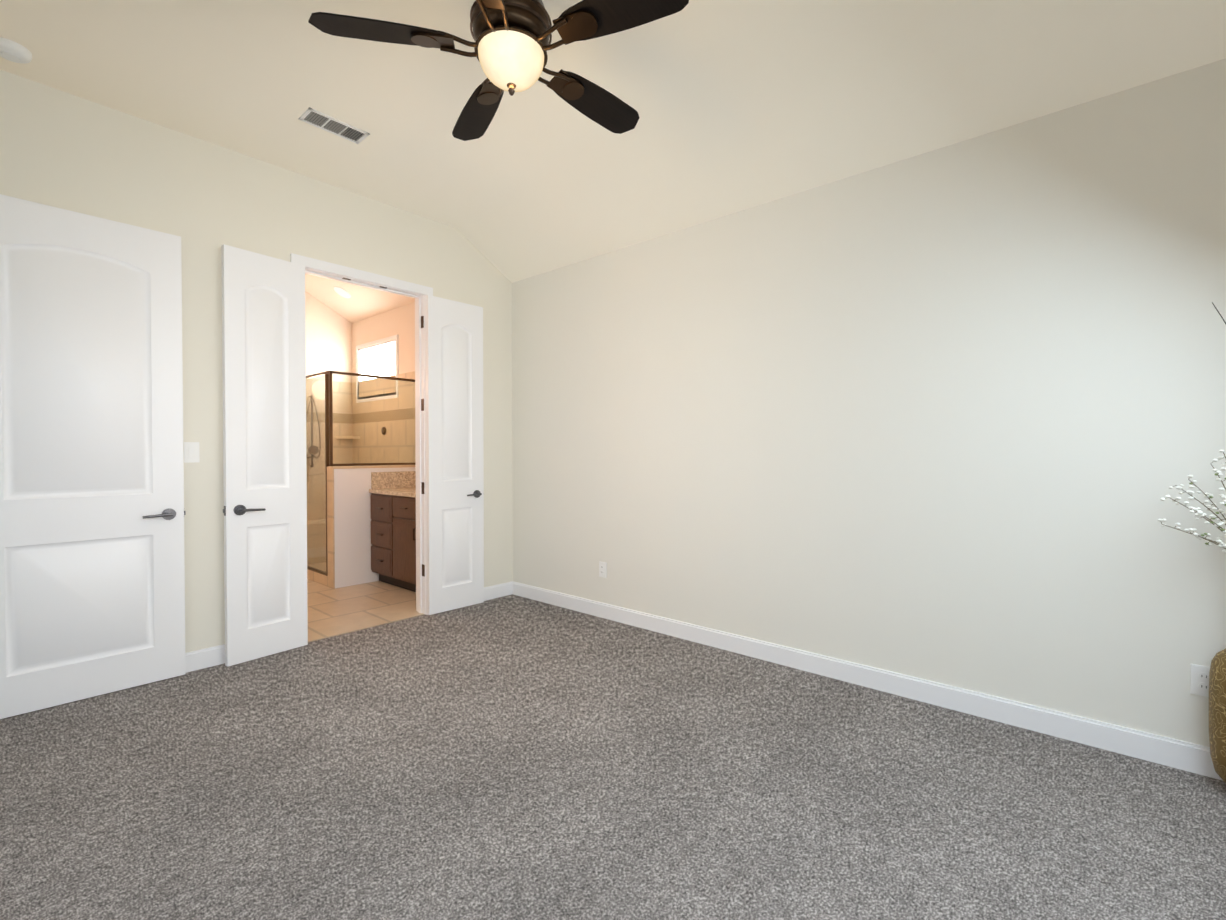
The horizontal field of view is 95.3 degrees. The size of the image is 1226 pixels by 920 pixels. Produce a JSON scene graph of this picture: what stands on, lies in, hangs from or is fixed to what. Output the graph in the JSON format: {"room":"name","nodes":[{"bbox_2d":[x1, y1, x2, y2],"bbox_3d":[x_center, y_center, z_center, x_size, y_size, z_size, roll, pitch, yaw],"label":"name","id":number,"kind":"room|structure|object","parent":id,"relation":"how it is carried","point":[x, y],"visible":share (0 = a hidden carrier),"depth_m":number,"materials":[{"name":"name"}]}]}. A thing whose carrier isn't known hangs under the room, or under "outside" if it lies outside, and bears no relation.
{"room":"empty bedroom","nodes":[
{"label":"empty bedroom","id":0,"kind":"room"},
{"bbox_2d":[0,70,512,652],"bbox_3d":[-2.371,-0.321,3.325,0.120,3.050,4.370,1,1,41],"label":"wall","id":1,"kind":"structure","parent":0,"point":[70,152],"depth_m":3.27,"materials":[{"name":"white paint"}]},
{"bbox_2d":[0,194,185,718],"bbox_3d":[-2.650,-0.015,2.804,0.096,2.440,0.824,1,1,41],"label":"entry door","id":2,"kind":"structure","parent":1,"relation":"in","point":[92,577],"depth_m":2.82,"materials":[{"name":"white paint"}]},
{"bbox_2d":[184,442,199,462],"bbox_3d":[-2.403,-0.044,3.190,0.013,0.116,0.072,1,1,41],"label":"light switch","id":3,"kind":"object","parent":1,"relation":"attached to","point":[191,452],"visible":1,"depth_m":3.19,"materials":[{"name":"white plastic"}]},
{"bbox_2d":[185,644,224,672],"bbox_3d":[-2.864,1.158,2.676,0.016,0.110,2.415,1,1,41],"label":"baseboard","id":4,"kind":"structure","parent":1,"relation":"attached to","point":[211,656],"depth_m":3.24,"materials":[{"name":"white paint"}]},
{"bbox_2d":[221,244,307,666],"bbox_3d":[-2.104,-0.022,3.410,0.147,2.440,0.470,1,1,41],"label":"door leaf","id":5,"kind":"structure","parent":1,"relation":"in","point":[264,439],"depth_m":3.39,"materials":[{"name":"white paint"}]},
{"bbox_2d":[290,253,432,614],"bbox_3d":[-1.778,-0.064,4.007,0.156,2.520,1.003,1,1,41],"label":"door frame","id":6,"kind":"structure","parent":1,"relation":"attached to","point":[340,273],"depth_m":4.30,"materials":[{"name":"white paint"}]},
{"bbox_2d":[426,295,483,614],"bbox_3d":[-1.225,-0.036,4.437,0.103,2.440,0.504,1,1,41],"label":"door leaf","id":7,"kind":"structure","parent":1,"relation":"in","point":[454,456],"depth_m":4.42,"materials":[{"name":"white paint"}]},
{"bbox_2d":[484,581,512,600],"bbox_3d":[-1.140,1.132,4.650,0.016,0.110,0.742,1,1,41],"label":"baseboard","id":8,"kind":"structure","parent":1,"relation":"attached to","point":[504,589],"depth_m":4.81,"materials":[{"name":"white paint"}]},
{"bbox_2d":[305,291,351,382],"bbox_3d":[-4.227,-0.510,5.971,0.120,3.360,2.820,1,1,41],"label":"wall","id":9,"kind":"structure","parent":0,"point":[328,339],"depth_m":6.75,"materials":[{"name":"beige paint"}]},
{"bbox_2d":[306,379,349,519],"bbox_3d":[-3.583,0.102,6.617,0.012,2.120,0.960,1,1,41],"label":"shower wall tile","id":10,"kind":"structure","parent":9,"relation":"attached to","point":[344,396],"depth_m":6.73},
{"bbox_2d":[306,395,320,466],"bbox_3d":[-3.549,-0.338,6.579,0.088,0.850,0.196,1,1,41],"label":"shower","id":11,"kind":"object","parent":10,"relation":"attached to","point":[311,447],"depth_m":6.58,"materials":[{"name":"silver metal"}]},
{"bbox_2d":[306,371,415,575],"bbox_3d":[-2.936,0.118,6.040,1.718,1.898,1.000,1,1,41],"label":"glass shower enclosure","id":12,"kind":"object","parent":10,"relation":"attached to","point":[328,422],"visible":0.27,"depth_m":5.32,"materials":[{"name":"clear glass"}]},
{"bbox_2d":[305,274,414,322],"bbox_3d":[-3.049,-1.947,5.003,3.144,0.660,2.940,1,1,41],"label":"ceiling","id":13,"kind":"structure","parent":0,"point":[361,303],"depth_m":6.35,"materials":[{"name":"beige paint"}]},
{"bbox_2d":[334,287,350,297],"bbox_3d":[-3.051,-1.887,6.300,0.190,0.094,0.171,1,1,41],"label":"recessed light","id":14,"kind":"object","parent":13,"relation":"in","point":[342,292],"visible":1,"depth_m":6.30,"materials":[{"name":"white paint"}]},
{"bbox_2d":[307,562,424,642],"bbox_3d":[-3.005,1.231,5.006,3.260,0.104,2.940,1,1,41],"label":"floor","id":15,"kind":"structure","parent":0,"point":[340,611],"depth_m":4.49,"materials":[{"name":"beige tile"}]},
{"bbox_2d":[307,519,325,563],"bbox_3d":[-3.327,0.934,6.601,0.407,0.445,0.687,1,1,41],"label":"shower bench","id":16,"kind":"object","parent":15,"relation":"on","point":[323,523],"depth_m":6.29,"materials":[{"name":"tile"}]},
{"bbox_2d":[307,563,327,585],"bbox_3d":[-3.237,1.120,5.771,1.637,0.095,0.100,1,1,41],"label":"shower curb","id":17,"kind":"object","parent":15,"relation":"on","point":[322,579],"depth_m":5.36,"materials":[{"name":"tile"}]},
{"bbox_2d":[369,471,415,591],"bbox_3d":[-1.727,0.647,5.228,1.076,1.055,0.657,1,1,41],"label":"bathroom vanity","id":18,"kind":"object","parent":15,"relation":"on","point":[393,528],"visible":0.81,"depth_m":5.11,"materials":[{"name":"brown wood"}]},
{"bbox_2d":[327,465,415,588],"bbox_3d":[-2.284,0.616,5.505,0.132,1.120,0.965,1,1,41],"label":"wall","id":19,"kind":"structure","parent":0,"point":[349,544],"depth_m":5.22,"materials":[{"name":"white paint"}]},
{"bbox_2d":[0,594,1225,919],"bbox_3d":[-0.452,1.275,1.750,4.870,0.100,4.490,1,1,41],"label":"floor carpet","id":20,"kind":"object","parent":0,"point":[512,756],"visible":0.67,"depth_m":2.02,"materials":[{"name":"grey carpet"}]},
{"bbox_2d":[1158,302,1225,782],"bbox_3d":[2.200,0.277,1.979,0.403,1.890,0.353,1,1,41],"label":"vase","id":21,"kind":"object","parent":20,"relation":"on","point":[1217,707],"visible":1,"depth_m":2.01,"materials":[{"name":"brown ceramic"}]},
{"bbox_2d":[0,0,1225,282],"bbox_3d":[-0.496,-1.690,1.749,4.986,0.470,4.490,1,1,41],"label":"ceiling","id":22,"kind":"structure","parent":0,"point":[740,104],"depth_m":2.68,"materials":[{"name":"beige paint"}]},
{"bbox_2d":[0,37,31,63],"bbox_3d":[-2.681,-1.813,2.487,0.136,0.042,0.136,1,1,41],"label":"smoke detector","id":23,"kind":"object","parent":22,"relation":"attached to","point":[12,51],"visible":1,"depth_m":2.47,"materials":[{"name":"white plastic"}]},
{"bbox_2d":[298,107,369,143],"bbox_3d":[-1.534,-1.839,3.085,0.150,0.007,0.320,1,1,41],"label":"ceiling vent","id":24,"kind":"object","parent":22,"relation":"in","point":[322,121],"visible":1,"depth_m":3.08,"materials":[{"name":"white metal"}]},
{"bbox_2d":[308,0,688,140],"bbox_3d":[-0.326,-1.572,2.052,1.284,0.512,1.242,1,1,41],"label":"ceiling fan","id":25,"kind":"object","parent":22,"relation":"hanging from","point":[511,44],"visible":1,"depth_m":1.94,"materials":[{"name":"black wood"}]},
{"bbox_2d":[352,58,1225,746],"bbox_3d":[-0.245,-0.255,4.447,8.130,2.890,0.124,1,1,41],"label":"wall","id":26,"kind":"structure","parent":0,"point":[952,414],"depth_m":2.77,"materials":[{"name":"white paint"}]},
{"bbox_2d":[335,427,385,438],"bbox_3d":[-2.993,-0.321,6.613,0.872,0.125,0.207,1,1,41],"label":"shower shelf","id":27,"kind":"object","parent":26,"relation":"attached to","point":[383,429],"depth_m":6.83,"materials":[{"name":"tile"}]},
{"bbox_2d":[356,335,398,402],"bbox_3d":[-2.773,-1.048,6.550,1.020,0.700,0.016,1,1,41],"label":"bathroom window","id":28,"kind":"structure","parent":26,"relation":"in","point":[379,357],"depth_m":6.52,"materials":[{"name":"white glass"}]},
{"bbox_2d":[350,371,415,465],"bbox_3d":[-2.633,0.104,6.452,1.660,2.120,0.012,1,1,41],"label":"shower wall tile","id":29,"kind":"structure","parent":26,"relation":"attached to","point":[380,449],"depth_m":6.45,"materials":[{"name":"beige tile"}]},
{"bbox_2d":[599,561,606,577],"bbox_3d":[-0.078,0.830,4.230,0.072,0.116,0.012,1,1,41],"label":"electrical outlet","id":30,"kind":"object","parent":26,"relation":"attached to","point":[602,569],"visible":1,"depth_m":4.22,"materials":[{"name":"white plastic"}]},
{"bbox_2d":[513,581,1222,780],"bbox_3d":[0.895,1.149,3.382,4.750,0.110,0.016,1,1,41],"label":"baseboard","id":31,"kind":"structure","parent":26,"relation":"attached to","point":[1174,753],"depth_m":2.78,"materials":[{"name":"white paint"}]},
{"bbox_2d":[1190,664,1209,696],"bbox_3d":[2.288,0.857,2.164,0.072,0.116,0.012,1,1,41],"label":"electrical outlet","id":32,"kind":"object","parent":26,"relation":"attached to","point":[1199,679],"visible":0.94,"depth_m":2.17,"materials":[{"name":"white plastic"}]}
]}

